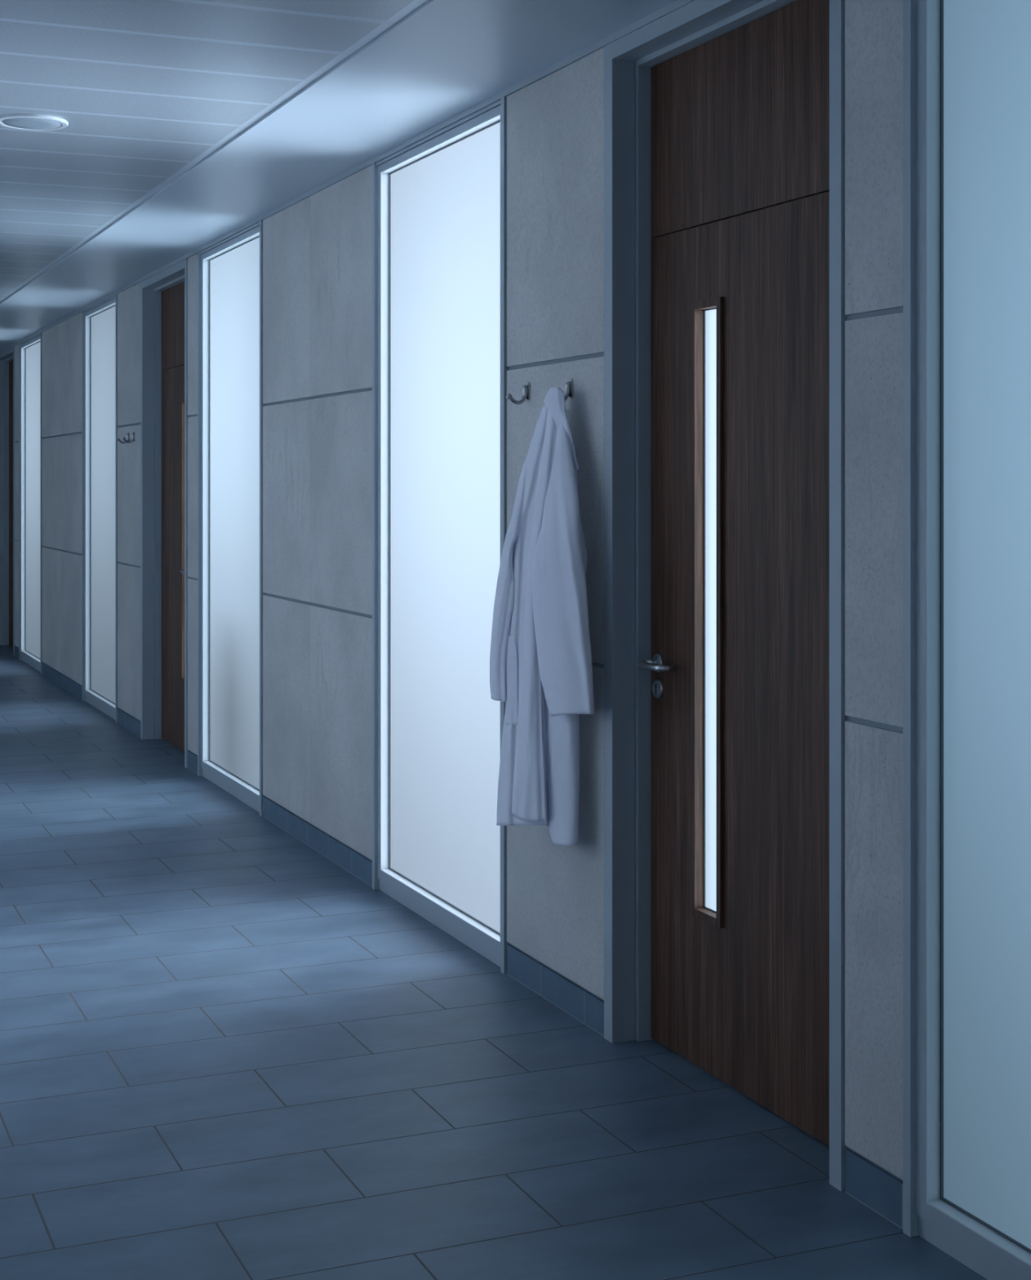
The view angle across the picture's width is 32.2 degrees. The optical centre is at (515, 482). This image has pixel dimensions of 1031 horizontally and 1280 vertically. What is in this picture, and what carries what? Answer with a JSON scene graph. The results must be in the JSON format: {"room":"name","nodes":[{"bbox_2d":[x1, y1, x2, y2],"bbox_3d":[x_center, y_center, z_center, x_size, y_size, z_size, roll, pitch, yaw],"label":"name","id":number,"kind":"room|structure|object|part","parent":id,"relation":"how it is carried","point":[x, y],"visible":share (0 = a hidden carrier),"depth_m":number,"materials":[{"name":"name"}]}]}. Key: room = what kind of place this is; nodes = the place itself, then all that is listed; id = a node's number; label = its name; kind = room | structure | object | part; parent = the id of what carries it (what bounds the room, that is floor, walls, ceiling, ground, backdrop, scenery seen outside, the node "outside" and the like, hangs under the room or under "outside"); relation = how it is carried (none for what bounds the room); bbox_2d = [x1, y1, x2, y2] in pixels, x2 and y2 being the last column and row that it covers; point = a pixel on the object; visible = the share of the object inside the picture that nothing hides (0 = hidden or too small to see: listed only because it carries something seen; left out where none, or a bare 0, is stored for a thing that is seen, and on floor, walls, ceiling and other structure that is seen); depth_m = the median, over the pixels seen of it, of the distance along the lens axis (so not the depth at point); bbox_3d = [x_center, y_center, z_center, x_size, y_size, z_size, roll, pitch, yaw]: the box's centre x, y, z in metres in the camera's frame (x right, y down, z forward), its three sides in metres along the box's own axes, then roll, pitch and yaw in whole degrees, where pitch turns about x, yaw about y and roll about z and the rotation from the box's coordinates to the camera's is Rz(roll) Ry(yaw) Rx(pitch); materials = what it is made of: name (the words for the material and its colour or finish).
{"room":"corridor","nodes":[
{"label":"corridor","id":0,"kind":"room"},
{"bbox_2d":[0,0,677,351],"bbox_3d":[-2.996,-1.288,9.054,3.370,0.104,24.000,0,0,-23],"label":"ceiling","id":1,"kind":"structure","parent":0,"point":[190,122],"depth_m":5.82,"materials":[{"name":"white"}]},
{"bbox_2d":[0,113,68,130],"bbox_3d":[-1.664,-1.239,6.143,0.244,0.010,0.244,0,0,-23],"label":"recessed light","id":2,"kind":"object","parent":1,"relation":"in","point":[26,122],"visible":1,"depth_m":6.12,"materials":[{"name":"white plastic"}]},
{"bbox_2d":[2,117,61,128],"bbox_3d":[-1.664,-1.235,6.143,0.195,0.003,0.195,0,0,-23],"label":"diffuser","id":3,"kind":"object","parent":2,"relation":"attached to","point":[10,122],"depth_m":6.13,"materials":[{"name":"white plastic"}]},
{"bbox_2d":[0,0,428,302],"bbox_3d":[-3.410,-1.257,8.875,2.468,0.026,24.000,0,0,-23],"label":"ceiling panel","id":4,"kind":"object","parent":1,"relation":"on","point":[149,93],"depth_m":5.64,"materials":[{"name":"metal"}]},
{"bbox_2d":[14,0,902,1181],"bbox_3d":[-1.639,0.100,9.639,0.215,2.900,24.000,0,0,-23],"label":"wall","id":5,"kind":"structure","parent":0,"point":[317,250],"depth_m":5.41,"materials":[{"name":"grey stone"}]},
{"bbox_2d":[0,346,15,656],"bbox_3d":[-4.646,0.166,16.532,0.161,2.768,1.234,0,0,-23],"label":"door","id":6,"kind":"structure","parent":5,"relation":"in","point":[7,442],"depth_m":17.04,"materials":[{"name":"grey paint"}]},
{"bbox_3d":[-4.398,-0.792,15.787,0.019,0.852,0.313,0,0,-23],"label":"stone panel","id":7,"kind":"part","parent":5,"relation":"part of","materials":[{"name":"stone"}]},
{"bbox_3d":[-4.398,0.077,15.787,0.019,0.861,0.313,0,0,-23],"label":"stone panel","id":8,"kind":"part","parent":5,"relation":"part of","materials":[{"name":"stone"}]},
{"bbox_3d":[-4.398,0.983,15.787,0.019,0.926,0.313,0,0,-23],"label":"stone panel","id":9,"kind":"part","parent":5,"relation":"part of","materials":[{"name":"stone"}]},
{"bbox_2d":[18,332,43,674],"bbox_3d":[-4.072,0.166,15.056,0.053,2.768,1.275,0,0,-23],"label":"window","id":10,"kind":"structure","parent":5,"relation":"in","point":[30,437],"depth_m":15.34,"materials":[{"name":"white glass"}]},
{"bbox_3d":[-4.063,1.529,15.060,0.029,0.042,1.223,0,0,-23],"label":"kick plate","id":11,"kind":"part","parent":10,"relation":"part of","materials":[{"name":"grey paint"}]},
{"bbox_3d":[-4.047,0.145,15.067,0.001,2.645,1.155,0,0,-23],"label":"frosted pane","id":12,"kind":"part","parent":10,"relation":"part of","materials":[{"name":"white glass"}]},
{"bbox_3d":[-3.635,-0.792,14.019,0.019,0.852,0.963,0,0,-23],"label":"stone panel","id":13,"kind":"part","parent":5,"relation":"part of","materials":[{"name":"stone"}]},
{"bbox_3d":[-3.635,0.077,14.019,0.019,0.861,0.963,0,0,-23],"label":"stone panel","id":14,"kind":"part","parent":5,"relation":"part of","materials":[{"name":"stone"}]},
{"bbox_3d":[-3.635,0.983,14.019,0.019,0.926,0.963,0,0,-23],"label":"stone panel","id":15,"kind":"part","parent":5,"relation":"part of","materials":[{"name":"stone"}]},
{"bbox_3d":[-3.256,-0.792,13.139,0.019,0.852,0.951,0,0,-23],"label":"stone panel","id":16,"kind":"part","parent":5,"relation":"part of","materials":[{"name":"stone"}]},
{"bbox_3d":[-3.256,0.077,13.139,0.019,0.861,0.951,0,0,-23],"label":"stone panel","id":17,"kind":"part","parent":5,"relation":"part of","materials":[{"name":"stone"}]},
{"bbox_3d":[-3.256,0.983,13.139,0.019,0.926,0.951,0,0,-23],"label":"stone panel","id":18,"kind":"part","parent":5,"relation":"part of","materials":[{"name":"stone"}]},
{"bbox_2d":[82,293,119,723],"bbox_3d":[-2.804,0.166,12.116,0.053,2.768,1.272,0,0,-23],"label":"window","id":19,"kind":"structure","parent":5,"relation":"in","point":[100,322],"depth_m":12.34,"materials":[{"name":"white glass"}]},
{"bbox_3d":[-2.795,1.529,12.120,0.029,0.042,1.220,0,0,-23],"label":"kick plate","id":20,"kind":"part","parent":19,"relation":"part of","materials":[{"name":"grey paint"}]},
{"bbox_3d":[-2.779,0.145,12.127,0.001,2.645,1.152,0,0,-23],"label":"frosted pane","id":21,"kind":"part","parent":19,"relation":"part of","materials":[{"name":"white glass"}]},
{"bbox_2d":[117,432,129,444],"bbox_3d":[-2.451,-0.279,11.157,0.073,0.070,0.037,0,0,-23],"label":"coat hook","id":22,"kind":"object","parent":5,"relation":"attached to","point":[128,433],"visible":0.87,"depth_m":11.15,"materials":[{"name":"silver metal"}]},
{"bbox_2d":[122,431,134,443],"bbox_3d":[-2.385,-0.279,11.005,0.073,0.070,0.037,0,0,-23],"label":"coat hook","id":23,"kind":"object","parent":5,"relation":"attached to","point":[133,433],"visible":1,"depth_m":11.01,"materials":[{"name":"silver metal"}]},
{"bbox_3d":[-2.410,-0.792,11.180,0.019,0.852,0.748,0,0,-23],"label":"stone panel","id":24,"kind":"part","parent":5,"relation":"part of","materials":[{"name":"stone"}]},
{"bbox_3d":[-2.410,0.077,11.180,0.019,0.861,0.748,0,0,-23],"label":"stone panel","id":25,"kind":"part","parent":5,"relation":"part of","materials":[{"name":"stone"}]},
{"bbox_3d":[-2.410,0.983,11.180,0.019,0.926,0.748,0,0,-23],"label":"stone panel","id":26,"kind":"part","parent":5,"relation":"part of","materials":[{"name":"stone"}]},
{"bbox_2d":[140,258,189,768],"bbox_3d":[-1.955,0.166,10.293,0.161,2.768,1.222,0,0,-23],"label":"door","id":27,"kind":"structure","parent":5,"relation":"in","point":[164,416],"depth_m":10.70,"materials":[{"name":"brown wood"}]},
{"bbox_3d":[-1.868,0.334,10.205,0.051,1.623,0.157,0,0,-23],"label":"vision frame","id":28,"kind":"part","parent":27,"relation":"part of","materials":[{"name":"brown wood"}]},
{"bbox_3d":[-1.720,-0.792,9.580,0.019,0.852,0.256,0,0,-23],"label":"stone panel","id":29,"kind":"part","parent":5,"relation":"part of","materials":[{"name":"stone"}]},
{"bbox_3d":[-1.720,0.077,9.580,0.019,0.861,0.256,0,0,-23],"label":"stone panel","id":30,"kind":"part","parent":5,"relation":"part of","materials":[{"name":"stone"}]},
{"bbox_3d":[-1.720,0.983,9.580,0.019,0.926,0.256,0,0,-23],"label":"stone panel","id":31,"kind":"part","parent":5,"relation":"part of","materials":[{"name":"stone"}]},
{"bbox_2d":[197,220,264,816],"bbox_3d":[-1.407,0.166,8.880,0.053,2.768,1.266,0,0,-23],"label":"window","id":32,"kind":"structure","parent":5,"relation":"in","point":[230,593],"depth_m":9.02,"materials":[{"name":"white glass"}]},
{"bbox_3d":[-1.399,1.529,8.883,0.029,0.042,1.214,0,0,-23],"label":"kick plate","id":33,"kind":"part","parent":32,"relation":"part of","materials":[{"name":"grey paint"}]},
{"bbox_3d":[-1.383,0.145,8.890,0.001,2.645,1.146,0,0,-23],"label":"frosted pane","id":34,"kind":"part","parent":32,"relation":"part of","materials":[{"name":"white glass"}]},
{"bbox_3d":[-1.014,-0.792,7.943,0.019,0.852,0.754,0,0,-23],"label":"stone panel","id":35,"kind":"part","parent":5,"relation":"part of","materials":[{"name":"stone"}]},
{"bbox_3d":[-1.014,0.077,7.943,0.019,0.861,0.754,0,0,-23],"label":"stone panel","id":36,"kind":"part","parent":5,"relation":"part of","materials":[{"name":"stone"}]},
{"bbox_3d":[-1.014,0.983,7.943,0.019,0.926,0.754,0,0,-23],"label":"stone panel","id":37,"kind":"part","parent":5,"relation":"part of","materials":[{"name":"stone"}]},
{"bbox_3d":[-0.700,-0.792,7.213,0.019,0.852,0.832,0,0,-23],"label":"stone panel","id":38,"kind":"part","parent":5,"relation":"part of","materials":[{"name":"stone"}]},
{"bbox_3d":[-0.700,0.077,7.213,0.019,0.861,0.832,0,0,-23],"label":"stone panel","id":39,"kind":"part","parent":5,"relation":"part of","materials":[{"name":"stone"}]},
{"bbox_3d":[-0.700,0.983,7.213,0.019,0.926,0.832,0,0,-23],"label":"stone panel","id":40,"kind":"part","parent":5,"relation":"part of","materials":[{"name":"stone"}]},
{"bbox_2d":[0,0,694,353],"bbox_3d":[-1.720,-1.230,9.604,0.047,0.020,24.000,0,0,-23],"label":"trim","id":41,"kind":"structure","parent":5,"relation":"attached to","point":[677,4],"depth_m":6.24,"materials":[{"name":"grey paint"}]},
{"bbox_2d":[372,96,509,973],"bbox_3d":[-0.268,0.166,6.237,0.053,2.768,1.290,0,0,-23],"label":"window","id":42,"kind":"structure","parent":5,"relation":"in","point":[440,368],"depth_m":6.29,"materials":[{"name":"white glass"}]},
{"bbox_3d":[-0.259,1.529,6.241,0.029,0.042,1.238,0,0,-23],"label":"kick plate","id":43,"kind":"part","parent":42,"relation":"part of","materials":[{"name":"grey paint"}]},
{"bbox_2d":[14,645,902,1229],"bbox_3d":[-1.726,1.503,9.598,0.022,0.094,23.994,0,0,-23],"label":"baseboard","id":44,"kind":"structure","parent":5,"relation":"attached to","point":[882,1192],"depth_m":5.39,"materials":[{"name":"tile"}]},
{"bbox_2d":[505,382,530,404],"bbox_3d":[0.005,-0.274,5.464,0.073,0.070,0.037,0,0,-23],"label":"coat hook","id":45,"kind":"object","parent":5,"relation":"attached to","point":[526,387],"visible":1,"depth_m":5.46,"materials":[{"name":"silver metal"}]},
{"bbox_3d":[0.036,-0.280,5.477,0.005,0.057,0.037,0,0,-23],"label":"plate","id":46,"kind":"part","parent":45,"relation":"part of","materials":[{"name":"silver metal"}]},
{"bbox_3d":[0.118,-0.792,5.317,0.019,0.852,0.694,0,0,-23],"label":"stone panel","id":47,"kind":"part","parent":5,"relation":"part of","materials":[{"name":"stone"}]},
{"bbox_3d":[0.118,0.077,5.317,0.019,0.861,0.694,0,0,-23],"label":"stone panel","id":48,"kind":"part","parent":5,"relation":"part of","materials":[{"name":"stone"}]},
{"bbox_3d":[0.118,0.983,5.317,0.019,0.926,0.694,0,0,-23],"label":"stone panel","id":49,"kind":"part","parent":5,"relation":"part of","materials":[{"name":"stone"}]},
{"bbox_2d":[564,378,573,400],"bbox_3d":[0.128,-0.268,5.179,0.073,0.070,0.037,0,0,-23],"label":"coat hook","id":50,"kind":"object","parent":5,"relation":"attached to","point":[569,385],"visible":0.76,"depth_m":5.18,"materials":[{"name":"silver metal"}]},
{"bbox_2d":[489,387,595,846],"bbox_3d":[0.101,0.383,5.121,0.128,1.317,0.521,0,0,-33],"label":"lab coat","id":51,"kind":"object","parent":50,"relation":"hanging from","point":[541,666],"visible":1,"depth_m":5.09,"materials":[{"name":"white fabric"}]},
{"bbox_3d":[0.128,-0.264,5.179,0.073,0.063,0.019,0,0,-23],"label":"hook arm","id":52,"kind":"part","parent":50,"relation":"part of","materials":[{"name":"silver metal"}]},
{"bbox_3d":[0.159,-0.274,5.193,0.005,0.057,0.037,0,0,-23],"label":"plate","id":53,"kind":"part","parent":50,"relation":"part of","materials":[{"name":"silver metal"}]},
{"bbox_2d":[604,0,847,1191],"bbox_3d":[0.553,0.166,4.477,0.161,2.768,1.174,0,0,-23],"label":"door","id":54,"kind":"structure","parent":5,"relation":"in","point":[725,317],"depth_m":4.58,"materials":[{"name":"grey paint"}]},
{"bbox_3d":[0.386,0.497,4.846,0.068,0.019,0.145,0,0,-23],"label":"lever handle","id":55,"kind":"part","parent":54,"relation":"part of","materials":[{"name":"silver metal"}]},
{"bbox_3d":[0.518,0.334,4.672,0.051,1.623,0.157,0,0,-23],"label":"vision frame","id":56,"kind":"part","parent":54,"relation":"part of","materials":[{"name":"brown wood"}]},
{"bbox_3d":[0.525,0.334,4.675,0.001,1.581,0.115,0,0,-23],"label":"vision pane","id":57,"kind":"part","parent":54,"relation":"part of","materials":[{"name":"white glass"}]},
{"bbox_3d":[0.771,-0.792,3.804,0.019,0.852,0.217,0,0,-23],"label":"stone panel","id":58,"kind":"part","parent":5,"relation":"part of","materials":[{"name":"stone"}]},
{"bbox_3d":[0.771,0.077,3.804,0.019,0.861,0.217,0,0,-23],"label":"stone panel","id":59,"kind":"part","parent":5,"relation":"part of","materials":[{"name":"stone"}]},
{"bbox_3d":[0.771,0.983,3.804,0.019,0.926,0.217,0,0,-23],"label":"stone panel","id":60,"kind":"part","parent":5,"relation":"part of","materials":[{"name":"stone"}]},
{"bbox_2d":[902,0,1030,1279],"bbox_3d":[1.078,0.166,3.118,0.053,2.768,1.273,0,0,-23],"label":"window","id":61,"kind":"structure","parent":5,"relation":"in","point":[966,64],"depth_m":3.58,"materials":[{"name":"glass"}]},
{"bbox_3d":[1.086,1.529,3.122,0.029,0.042,1.221,0,0,-23],"label":"kick plate","id":62,"kind":"part","parent":61,"relation":"part of","materials":[{"name":"grey paint"}]},
{"bbox_3d":[1.102,0.145,3.129,0.001,2.645,1.153,0,0,-23],"label":"frosted pane","id":63,"kind":"part","parent":61,"relation":"part of","materials":[{"name":"white glass"}]},
{"bbox_2d":[0,644,987,1279],"bbox_3d":[-1.756,1.575,9.588,6.070,0.050,24.000,0,0,-23],"label":"floor","id":64,"kind":"structure","parent":0,"point":[227,1053],"depth_m":4.53,"materials":[{"name":"tile"}]}
]}

